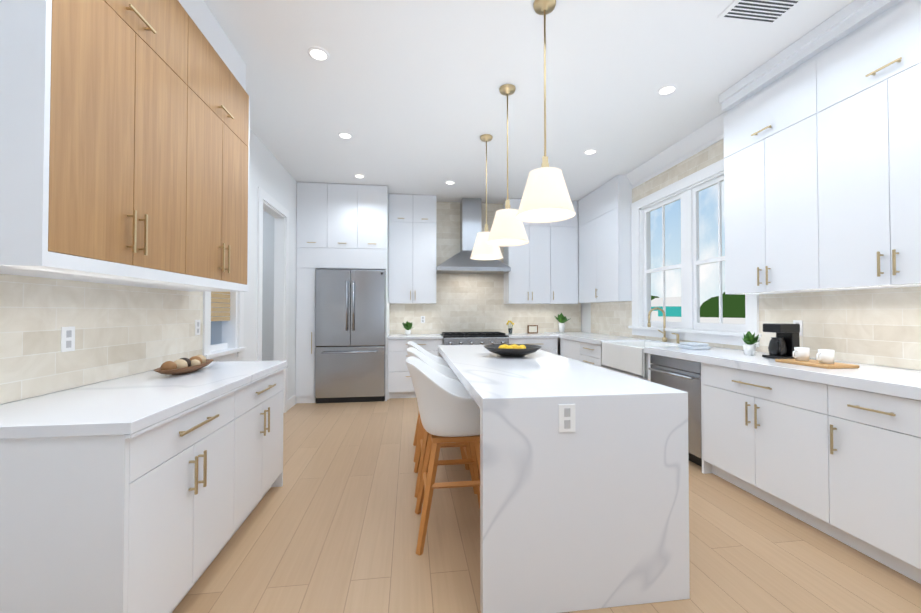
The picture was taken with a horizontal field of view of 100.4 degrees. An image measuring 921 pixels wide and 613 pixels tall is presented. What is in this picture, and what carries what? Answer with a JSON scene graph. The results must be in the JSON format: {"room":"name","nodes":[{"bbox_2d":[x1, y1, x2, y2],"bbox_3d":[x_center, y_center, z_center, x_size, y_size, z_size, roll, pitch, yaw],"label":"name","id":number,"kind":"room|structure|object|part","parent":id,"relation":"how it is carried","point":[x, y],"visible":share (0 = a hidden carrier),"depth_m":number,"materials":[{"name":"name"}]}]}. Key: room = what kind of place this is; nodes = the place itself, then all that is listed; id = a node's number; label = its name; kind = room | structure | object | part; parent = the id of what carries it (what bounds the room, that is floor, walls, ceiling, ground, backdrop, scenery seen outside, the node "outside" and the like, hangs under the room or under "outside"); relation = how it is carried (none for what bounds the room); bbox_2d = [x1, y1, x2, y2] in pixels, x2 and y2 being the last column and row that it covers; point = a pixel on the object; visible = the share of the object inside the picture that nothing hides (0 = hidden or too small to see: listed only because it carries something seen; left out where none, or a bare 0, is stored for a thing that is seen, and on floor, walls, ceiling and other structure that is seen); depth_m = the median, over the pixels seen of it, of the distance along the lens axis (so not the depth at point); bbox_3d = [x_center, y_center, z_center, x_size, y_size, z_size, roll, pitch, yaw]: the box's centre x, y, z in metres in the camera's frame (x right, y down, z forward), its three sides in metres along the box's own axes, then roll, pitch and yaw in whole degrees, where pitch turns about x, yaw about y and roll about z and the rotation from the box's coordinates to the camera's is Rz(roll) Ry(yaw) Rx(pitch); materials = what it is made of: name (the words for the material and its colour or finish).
{"room":"kitchen","nodes":[
{"label":"kitchen","id":0,"kind":"room"},
{"bbox_2d":[0,129,296,404],"bbox_3d":[-1.848,-0.259,1.412,0.120,3.120,9.670,0,-1,-8],"label":"wall","id":1,"kind":"structure","parent":0,"point":[269,174],"depth_m":4.22,"materials":[{"name":"white paint"}]},
{"bbox_2d":[0,0,191,287],"bbox_3d":[-1.605,-0.970,1.621,0.407,1.687,0.800,0,-1,-8],"label":"upper cabinet","id":2,"kind":"object","parent":1,"relation":"attached to","point":[124,142],"depth_m":1.47,"materials":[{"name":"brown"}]},
{"bbox_2d":[0,274,202,403],"bbox_3d":[-1.869,0.105,2.057,0.008,0.568,1.805,0,-1,-8],"label":"wall tile","id":3,"kind":"structure","parent":1,"relation":"attached to","point":[122,330],"depth_m":1.89,"materials":[{"name":"beige tile"}]},
{"bbox_2d":[61,326,74,351],"bbox_3d":[-1.827,0.152,1.787,0.006,0.116,0.070,0,-1,-8],"label":"electrical outlet","id":4,"kind":"object","parent":3,"relation":"attached to","point":[67,339],"visible":1,"depth_m":1.78,"materials":[{"name":"white plastic"}]},
{"bbox_2d":[195,320,199,335],"bbox_3d":[-1.970,0.158,2.878,0.006,0.116,0.070,0,-1,-8],"label":"electrical outlet","id":5,"kind":"object","parent":3,"relation":"attached to","point":[197,327],"visible":1,"depth_m":2.87,"materials":[{"name":"white plastic"}]},
{"bbox_2d":[158,0,249,291],"bbox_3d":[-1.710,-0.958,2.414,0.407,1.687,0.800,0,-1,-8],"label":"upper cabinet","id":6,"kind":"object","parent":1,"relation":"attached to","point":[220,99],"depth_m":2.39,"materials":[{"name":"brown wood"}]},
{"bbox_2d":[202,292,246,358],"bbox_3d":[-2.075,-0.296,3.304,0.165,1.530,0.720,0,-1,-8],"label":"window","id":7,"kind":"structure","parent":1,"relation":"in","point":[231,310],"depth_m":3.46,"materials":[{"name":"white wood"}]},
{"bbox_2d":[256,186,288,412],"bbox_3d":[-2.246,0.047,4.497,0.142,2.600,1.000,0,-1,-8],"label":"door frame","id":8,"kind":"structure","parent":1,"relation":"attached to","point":[272,206],"depth_m":4.87,"materials":[{"name":"white wood"}]},
{"bbox_2d":[288,395,295,409],"bbox_3d":[-1.726,1.230,0.978,0.015,0.130,8.820,0,-1,-8],"label":"baseboard","id":9,"kind":"structure","parent":1,"relation":"attached to","point":[291,401],"depth_m":5.16,"materials":[{"name":"white wood"}]},
{"bbox_2d":[211,293,221,344],"bbox_3d":[-3.227,-0.229,3.454,2.080,3.120,0.120,0,-1,-8],"label":"window","id":10,"kind":"structure","parent":0,"point":[216,326],"depth_m":3.52,"materials":[{"name":"blue glass"}]},
{"bbox_2d":[262,210,273,360],"bbox_3d":[-3.478,-0.201,5.357,2.080,3.120,0.120,0,-1,-8],"label":"wall","id":11,"kind":"structure","parent":0,"point":[267,299],"depth_m":5.40,"materials":[{"name":"white paint"}]},
{"bbox_2d":[204,0,853,203],"bbox_3d":[-0.556,-1.857,1.546,6.870,0.080,9.790,0,-1,-8],"label":"ceiling","id":12,"kind":"structure","parent":0,"point":[409,97],"depth_m":3.06,"materials":[{"name":"white paint"}]},
{"bbox_2d":[307,47,329,60],"bbox_3d":[-1.010,-1.794,2.731,0.149,0.009,0.149,0,-1,-17],"label":"recessed light","id":13,"kind":"object","parent":12,"relation":"in","point":[319,54],"depth_m":2.72,"materials":[{"name":"white plastic"}]},
{"bbox_2d":[338,132,352,138],"bbox_3d":[-1.196,-1.775,3.987,0.149,0.009,0.149,0,-1,-14],"label":"recessed light","id":14,"kind":"object","parent":12,"relation":"in","point":[345,135],"depth_m":3.98,"materials":[{"name":"white plastic"}]},
{"bbox_2d":[354,174,364,177],"bbox_3d":[-1.363,-1.758,5.175,0.149,0.009,0.149,0,-1,-14],"label":"recessed light","id":15,"kind":"object","parent":12,"relation":"in","point":[355,175],"depth_m":5.16,"materials":[{"name":"white plastic"}]},
{"bbox_2d":[445,181,454,184],"bbox_3d":[-0.147,-1.754,5.436,0.149,0.009,0.149,0,-1,-14],"label":"recessed light","id":16,"kind":"object","parent":12,"relation":"in","point":[447,182],"depth_m":5.42,"materials":[{"name":"white plastic"}]},
{"bbox_2d":[470,134,502,259],"bbox_3d":[0.271,-1.143,4.020,0.340,1.273,0.340,0,-1,-8],"label":"pendant light","id":17,"kind":"object","parent":12,"relation":"hanging from","point":[482,249],"visible":0.83,"depth_m":3.93,"materials":[{"name":"fabric"}]},
{"bbox_2d":[487,84,528,246],"bbox_3d":[0.386,-1.156,3.147,0.340,1.273,0.340,0,-1,-8],"label":"pendant light","id":18,"kind":"object","parent":12,"relation":"hanging from","point":[507,229],"visible":1,"depth_m":3.06,"materials":[{"name":"fabric"}]},
{"bbox_2d":[516,0,574,222],"bbox_3d":[0.501,-1.169,2.275,0.340,1.273,0.340,0,-1,-8],"label":"pendant light","id":19,"kind":"object","parent":12,"relation":"hanging from","point":[546,198],"visible":1,"depth_m":2.19,"materials":[{"name":"fabric"}]},
{"bbox_2d":[583,149,596,154],"bbox_3d":[1.484,-1.770,4.391,0.149,0.009,0.149,0,-1,-17],"label":"recessed light","id":20,"kind":"object","parent":12,"relation":"in","point":[589,151],"depth_m":4.37,"materials":[{"name":"white"}]},
{"bbox_2d":[657,84,676,94],"bbox_3d":[1.706,-1.788,3.169,0.149,0.009,0.149,0,-1,-14],"label":"recessed light","id":21,"kind":"object","parent":12,"relation":"in","point":[664,90],"depth_m":3.16,"materials":[{"name":"white"}]},
{"bbox_2d":[717,0,803,23],"bbox_3d":[1.808,-1.798,2.316,0.400,0.012,0.200,0,-1,-8],"label":"ceiling vent","id":22,"kind":"object","parent":12,"relation":"in","point":[767,11],"visible":1,"depth_m":2.32,"materials":[{"name":"white metal"}]},
{"bbox_2d":[172,398,920,612],"bbox_3d":[-0.556,1.343,1.498,6.870,0.080,9.790,0,-1,-8],"label":"floor","id":23,"kind":"structure","parent":0,"point":[331,524],"depth_m":2.08,"materials":[{"name":"brown wood"}]},
{"bbox_2d":[0,389,239,612],"bbox_3d":[-1.481,0.864,1.610,0.657,0.880,0.800,0,-1,-8],"label":"base cabinet","id":24,"kind":"object","parent":23,"relation":"on","point":[145,492],"depth_m":1.26,"materials":[{"name":"white wood"}]},
{"bbox_2d":[0,361,287,440],"bbox_3d":[-1.521,0.410,2.015,0.682,0.040,1.624,0,-1,-8],"label":"countertop","id":25,"kind":"structure","parent":24,"relation":"on","point":[122,406],"depth_m":1.53,"materials":[{"name":"white stone"}]},
{"bbox_2d":[153,355,213,374],"bbox_3d":[-1.644,0.349,2.303,0.180,0.088,0.525,0,-1,-8],"label":"bowl","id":26,"kind":"object","parent":25,"relation":"on","point":[186,365],"visible":1,"depth_m":2.20,"materials":[{"name":"brown wood"}]},
{"bbox_2d":[240,369,283,525],"bbox_3d":[-1.586,0.876,2.403,0.657,0.880,0.800,0,-1,-8],"label":"base cabinet","id":27,"kind":"object","parent":23,"relation":"on","point":[261,402],"depth_m":2.40,"materials":[{"name":"white wood"}]},
{"bbox_2d":[296,266,315,403],"bbox_3d":[-2.225,0.415,5.744,0.262,1.899,0.717,0,-1,-8],"label":"tall cabinet","id":28,"kind":"object","parent":23,"relation":"on","point":[305,275],"depth_m":5.39,"materials":[{"name":"white wood"}]},
{"bbox_2d":[315,269,385,402],"bbox_3d":[-1.605,0.423,5.768,0.960,1.885,0.797,0,-1,-8],"label":"refrigerator","id":29,"kind":"object","parent":23,"relation":"on","point":[350,335],"visible":0.96,"depth_m":5.43,"materials":[{"name":"stainless steel"}]},
{"bbox_2d":[387,334,442,399],"bbox_3d":[-0.704,0.908,5.966,0.813,0.920,0.660,0,-1,-8],"label":"base cabinet","id":30,"kind":"object","parent":23,"relation":"on","point":[399,383],"visible":0.58,"depth_m":5.65,"materials":[{"name":"white wood"}]},
{"bbox_2d":[402,321,412,334],"bbox_3d":[-0.816,0.335,6.002,0.200,0.224,0.222,0,-1,-8],"label":"plant","id":31,"kind":"object","parent":30,"relation":"on","point":[407,326],"visible":0.98,"depth_m":5.95,"materials":[{"name":"green plant"}]},
{"bbox_2d":[407,341,463,461],"bbox_3d":[-0.222,0.833,3.522,0.531,1.005,0.602,0,-1,-8],"label":"stool","id":32,"kind":"object","parent":23,"relation":"on","point":[439,360],"visible":0.1,"depth_m":3.67,"materials":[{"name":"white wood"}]},
{"bbox_3d":[-0.223,0.536,3.526,0.540,0.421,0.618,0,-1,-8],"label":"seat","id":33,"kind":"part","parent":32,"relation":"part of","materials":[{"name":"white plastic"}]},
{"bbox_2d":[407,347,476,497],"bbox_3d":[-0.139,0.824,2.897,0.531,1.005,0.602,0,-1,-8],"label":"stool","id":34,"kind":"object","parent":23,"relation":"on","point":[446,371],"visible":0.15,"depth_m":2.75,"materials":[{"name":"orange wood"}]},
{"bbox_3d":[-0.141,0.527,2.902,0.540,0.421,0.618,0,-1,-8],"label":"seat","id":35,"kind":"part","parent":34,"relation":"part of","materials":[{"name":"white plastic"}]},
{"bbox_2d":[406,356,479,555],"bbox_3d":[-0.057,0.815,2.273,0.531,1.005,0.602,0,-1,-8],"label":"stool","id":36,"kind":"object","parent":23,"relation":"on","point":[449,410],"visible":0.83,"depth_m":2.08,"materials":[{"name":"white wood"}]},
{"bbox_3d":[-0.059,0.517,2.277,0.540,0.421,0.618,0,-1,-8],"label":"seat","id":37,"kind":"part","parent":36,"relation":"part of","materials":[{"name":"white plastic"}]},
{"bbox_2d":[440,332,508,344],"bbox_3d":[0.202,0.892,6.040,0.994,0.955,0.738,0,-1,-8],"label":"range","id":38,"kind":"object","parent":23,"relation":"on","point":[469,338],"visible":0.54,"depth_m":5.76,"materials":[{"name":"silver metal"}]},
{"bbox_2d":[505,333,558,354],"bbox_3d":[1.086,0.912,6.202,0.790,0.920,0.660,0,-1,-8],"label":"base cabinet","id":39,"kind":"object","parent":23,"relation":"on","point":[547,342],"visible":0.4,"depth_m":5.93,"materials":[{"name":"white wood"}]},
{"bbox_2d":[506,320,513,333],"bbox_3d":[0.809,0.338,6.207,0.127,0.226,0.130,0,-1,-8],"label":"vase","id":40,"kind":"object","parent":39,"relation":"on","point":[510,328],"visible":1,"depth_m":6.18,"materials":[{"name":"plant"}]},
{"bbox_2d":[527,325,537,332],"bbox_3d":[1.223,0.385,6.492,0.180,0.140,0.022,0,-1,-8],"label":"framed picture","id":41,"kind":"object","parent":39,"relation":"on","point":[532,328],"visible":1,"depth_m":6.48,"materials":[{"name":"brown wood"}]},
{"bbox_2d":[560,339,579,360],"bbox_3d":[1.911,0.923,5.648,0.647,0.880,0.681,0,-1,-8],"label":"base cabinet","id":42,"kind":"object","parent":23,"relation":"on","point":[567,346],"depth_m":5.60,"materials":[{"name":"white wood"}]},
{"bbox_2d":[469,393,689,612],"bbox_3d":[0.541,0.890,2.933,0.639,0.868,2.546,0,-1,-8],"label":"kitchen island","id":43,"kind":"object","parent":23,"relation":"on","point":[584,486],"depth_m":1.66,"materials":[{"name":"stone"}]},
{"bbox_2d":[438,345,687,412],"bbox_3d":[0.388,0.434,2.953,0.938,0.060,2.599,0,-1,-8],"label":"island countertop","id":44,"kind":"structure","parent":43,"relation":"on","point":[538,380],"depth_m":1.97,"materials":[{"name":"white stone"}]},
{"bbox_2d":[483,344,540,356],"bbox_3d":[0.429,0.361,3.181,0.480,0.090,0.480,0,-1,-8],"label":"bowl","id":45,"kind":"object","parent":44,"relation":"on","point":[512,350],"visible":1,"depth_m":3.07,"materials":[{"name":"black ceramic"}]},
{"bbox_2d":[576,343,643,366],"bbox_3d":[1.997,0.914,4.998,0.647,0.880,0.630,0,-1,-8],"label":"base cabinet","id":46,"kind":"object","parent":23,"relation":"on","point":[591,354],"depth_m":4.45,"materials":[{"name":"white wood"}]},
{"bbox_2d":[544,332,651,346],"bbox_3d":[1.899,0.454,5.652,0.672,0.059,1.978,0,-1,-8],"label":"countertop","id":47,"kind":"structure","parent":46,"relation":"on","point":[581,337],"depth_m":4.85,"materials":[{"name":"white stone"}]},
{"bbox_2d":[555,313,570,332],"bbox_3d":[1.724,0.265,6.390,0.252,0.335,0.278,0,-1,-8],"label":"plant","id":48,"kind":"object","parent":47,"relation":"on","point":[561,319],"visible":0.98,"depth_m":6.36,"materials":[{"name":"green plant"}]},
{"bbox_2d":[602,367,647,380],"bbox_3d":[2.082,1.032,4.236,0.677,0.620,0.900,0,-1,-8],"label":"base cabinet","id":49,"kind":"object","parent":23,"relation":"on","point":[610,368],"depth_m":4.11,"materials":[{"name":"white wood"}]},
{"bbox_2d":[600,363,643,378],"bbox_3d":[2.034,0.705,4.235,0.580,0.025,0.860,0,-1,-8],"label":"countertop","id":50,"kind":"structure","parent":49,"relation":"on","point":[632,368],"depth_m":4.02,"materials":[{"name":"white stone"}]},
{"bbox_2d":[644,355,699,465],"bbox_3d":[2.200,0.891,3.442,0.652,0.880,0.710,0,-1,-8],"label":"dishwasher","id":51,"kind":"object","parent":23,"relation":"on","point":[679,374],"depth_m":3.29,"materials":[{"name":"silver metal"}]},
{"bbox_2d":[696,363,823,531],"bbox_3d":[2.305,0.879,2.644,0.652,0.880,0.939,0,-1,-8],"label":"base cabinet","id":52,"kind":"object","parent":23,"relation":"on","point":[760,434],"depth_m":2.52,"materials":[{"name":"white wood"}]},
{"bbox_2d":[820,383,920,583],"bbox_3d":[2.395,0.869,1.960,0.652,0.880,0.441,0,-1,-8],"label":"base cabinet","id":53,"kind":"object","parent":23,"relation":"on","point":[835,453],"depth_m":1.93,"materials":[{"name":"white wood"}]},
{"bbox_2d":[644,347,920,402],"bbox_3d":[2.540,0.382,0.791,0.672,0.059,6.110,0,-1,-8],"label":"countertop","id":54,"kind":"structure","parent":53,"relation":"on","point":[902,383],"depth_m":2.28,"materials":[{"name":"white stone"}]},
{"bbox_2d":[678,342,709,349],"bbox_3d":[2.173,0.365,3.572,0.180,0.054,0.200,0,-1,-8],"label":"folded towel","id":55,"kind":"object","parent":54,"relation":"on","point":[694,345],"visible":1,"depth_m":3.49,"materials":[{"name":"white fabric"}]},
{"bbox_2d":[742,331,758,354],"bbox_3d":[2.295,0.289,3.032,0.146,0.189,0.145,0,-1,-8],"label":"potted plant","id":56,"kind":"object","parent":54,"relation":"on","point":[750,341],"visible":0.98,"depth_m":3.02,"materials":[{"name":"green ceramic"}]},
{"bbox_2d":[762,323,799,358],"bbox_3d":[2.361,0.254,2.826,0.182,0.255,0.162,0,-1,-8],"label":"coffee maker","id":57,"kind":"object","parent":54,"relation":"on","point":[784,342],"visible":0.92,"depth_m":2.79,"materials":[{"name":"black plastic"}]},
{"bbox_2d":[775,347,858,368],"bbox_3d":[2.287,0.324,2.478,0.220,0.104,0.340,0,-1,-8],"label":"tray","id":58,"kind":"object","parent":54,"relation":"on","point":[825,358],"visible":1,"depth_m":2.40,"materials":[{"name":"brown wood"}]},
{"bbox_2d":[558,249,578,354],"bbox_3d":[-0.157,-0.184,6.451,4.790,3.120,0.120,0,-1,-8],"label":"wall","id":59,"kind":"structure","parent":0,"point":[578,300],"depth_m":6.68,"materials":[{"name":"white paint"}]},
{"bbox_2d":[296,182,388,273],"bbox_3d":[-1.732,-1.142,5.832,1.258,1.217,0.717,0,-1,-8],"label":"upper cabinet","id":60,"kind":"object","parent":59,"relation":"attached to","point":[343,226],"depth_m":5.48,"materials":[{"name":"white wood"}]},
{"bbox_2d":[389,194,435,303],"bbox_3d":[-0.761,-0.898,6.126,0.735,1.697,0.380,0,-1,-8],"label":"upper cabinet","id":61,"kind":"object","parent":59,"relation":"attached to","point":[412,249],"visible":1,"depth_m":5.97,"materials":[{"name":"white wood"}]},
{"bbox_2d":[436,198,510,273],"bbox_3d":[0.182,-1.147,6.186,1.150,1.197,0.517,0,-1,-8],"label":"range hood","id":62,"kind":"object","parent":59,"relation":"attached to","point":[461,262],"visible":0.75,"depth_m":6.15,"materials":[{"name":"silver metal"}]},
{"bbox_2d":[390,202,580,333],"bbox_3d":[0.461,-0.644,6.475,3.301,2.196,0.008,0,-1,-8],"label":"wall tile","id":63,"kind":"structure","parent":59,"relation":"attached to","point":[469,302],"depth_m":6.42,"materials":[{"name":"beige tile"}]},
{"bbox_2d":[503,199,577,303],"bbox_3d":[1.337,-0.894,6.403,1.177,1.697,0.380,0,-1,-8],"label":"upper cabinet","id":64,"kind":"object","parent":59,"relation":"attached to","point":[543,263],"visible":0.77,"depth_m":6.25,"materials":[{"name":"white wood"}]},
{"bbox_2d":[581,303,914,369],"bbox_3d":[2.782,-0.250,2.023,0.120,3.120,9.670,0,-1,-8],"label":"wall","id":65,"kind":"structure","parent":0,"point":[585,317],"depth_m":6.49,"materials":[{"name":"white paint"}]},
{"bbox_2d":[578,175,631,302],"bbox_3d":[2.110,-0.909,5.731,0.240,1.687,1.220,0,-1,-8],"label":"upper cabinet","id":66,"kind":"object","parent":65,"relation":"attached to","point":[604,236],"visible":1,"depth_m":5.42,"materials":[{"name":"white wood"}]},
{"bbox_2d":[626,111,726,188],"bbox_3d":[2.282,-1.670,4.994,0.100,0.188,3.450,0,-1,-8],"label":"crown molding","id":67,"kind":"structure","parent":65,"relation":"attached to","point":[707,135],"depth_m":4.17,"materials":[{"name":"white wood"}]},
{"bbox_2d":[628,158,761,346],"bbox_3d":[2.459,-0.513,4.208,0.190,1.750,1.900,0,-1,-8],"label":"window","id":68,"kind":"structure","parent":65,"relation":"in","point":[685,190],"depth_m":4.16,"materials":[{"name":"white wood"}]},
{"bbox_2d":[591,139,920,369],"bbox_3d":[2.730,-0.647,1.931,0.008,2.028,8.890,0,-1,-8],"label":"wall tile","id":69,"kind":"structure","parent":65,"relation":"attached to","point":[881,327],"depth_m":2.69,"materials":[{"name":"beige tile"}]},
{"bbox_2d":[793,320,802,335],"bbox_3d":[2.588,0.164,2.944,0.006,0.116,0.070,0,-1,-8],"label":"electrical outlet","id":70,"kind":"object","parent":69,"relation":"attached to","point":[800,322],"visible":0.54,"depth_m":2.92,"materials":[{"name":"white plastic"}]},
{"bbox_2d":[719,32,814,294],"bbox_3d":[2.440,-0.951,2.896,0.327,1.687,0.750,0,-1,-8],"label":"upper cabinet","id":71,"kind":"object","parent":65,"relation":"attached to","point":[769,173],"depth_m":2.82,"materials":[{"name":"white wood"}]},
{"bbox_2d":[811,0,920,291],"bbox_3d":[2.538,-0.962,2.152,0.327,1.687,0.750,0,-1,-8],"label":"upper cabinet","id":72,"kind":"object","parent":65,"relation":"attached to","point":[822,155],"depth_m":2.23,"materials":[{"name":"white wood"}]},
{"label":"outside","id":73,"kind":"structure","parent":0,"visible":0},
{"bbox_2d":[650,181,745,323],"bbox_3d":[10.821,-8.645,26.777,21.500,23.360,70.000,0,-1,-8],"label":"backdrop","id":74,"kind":"structure","parent":73,"point":[733,308],"depth_m":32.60,"materials":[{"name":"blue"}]}
]}

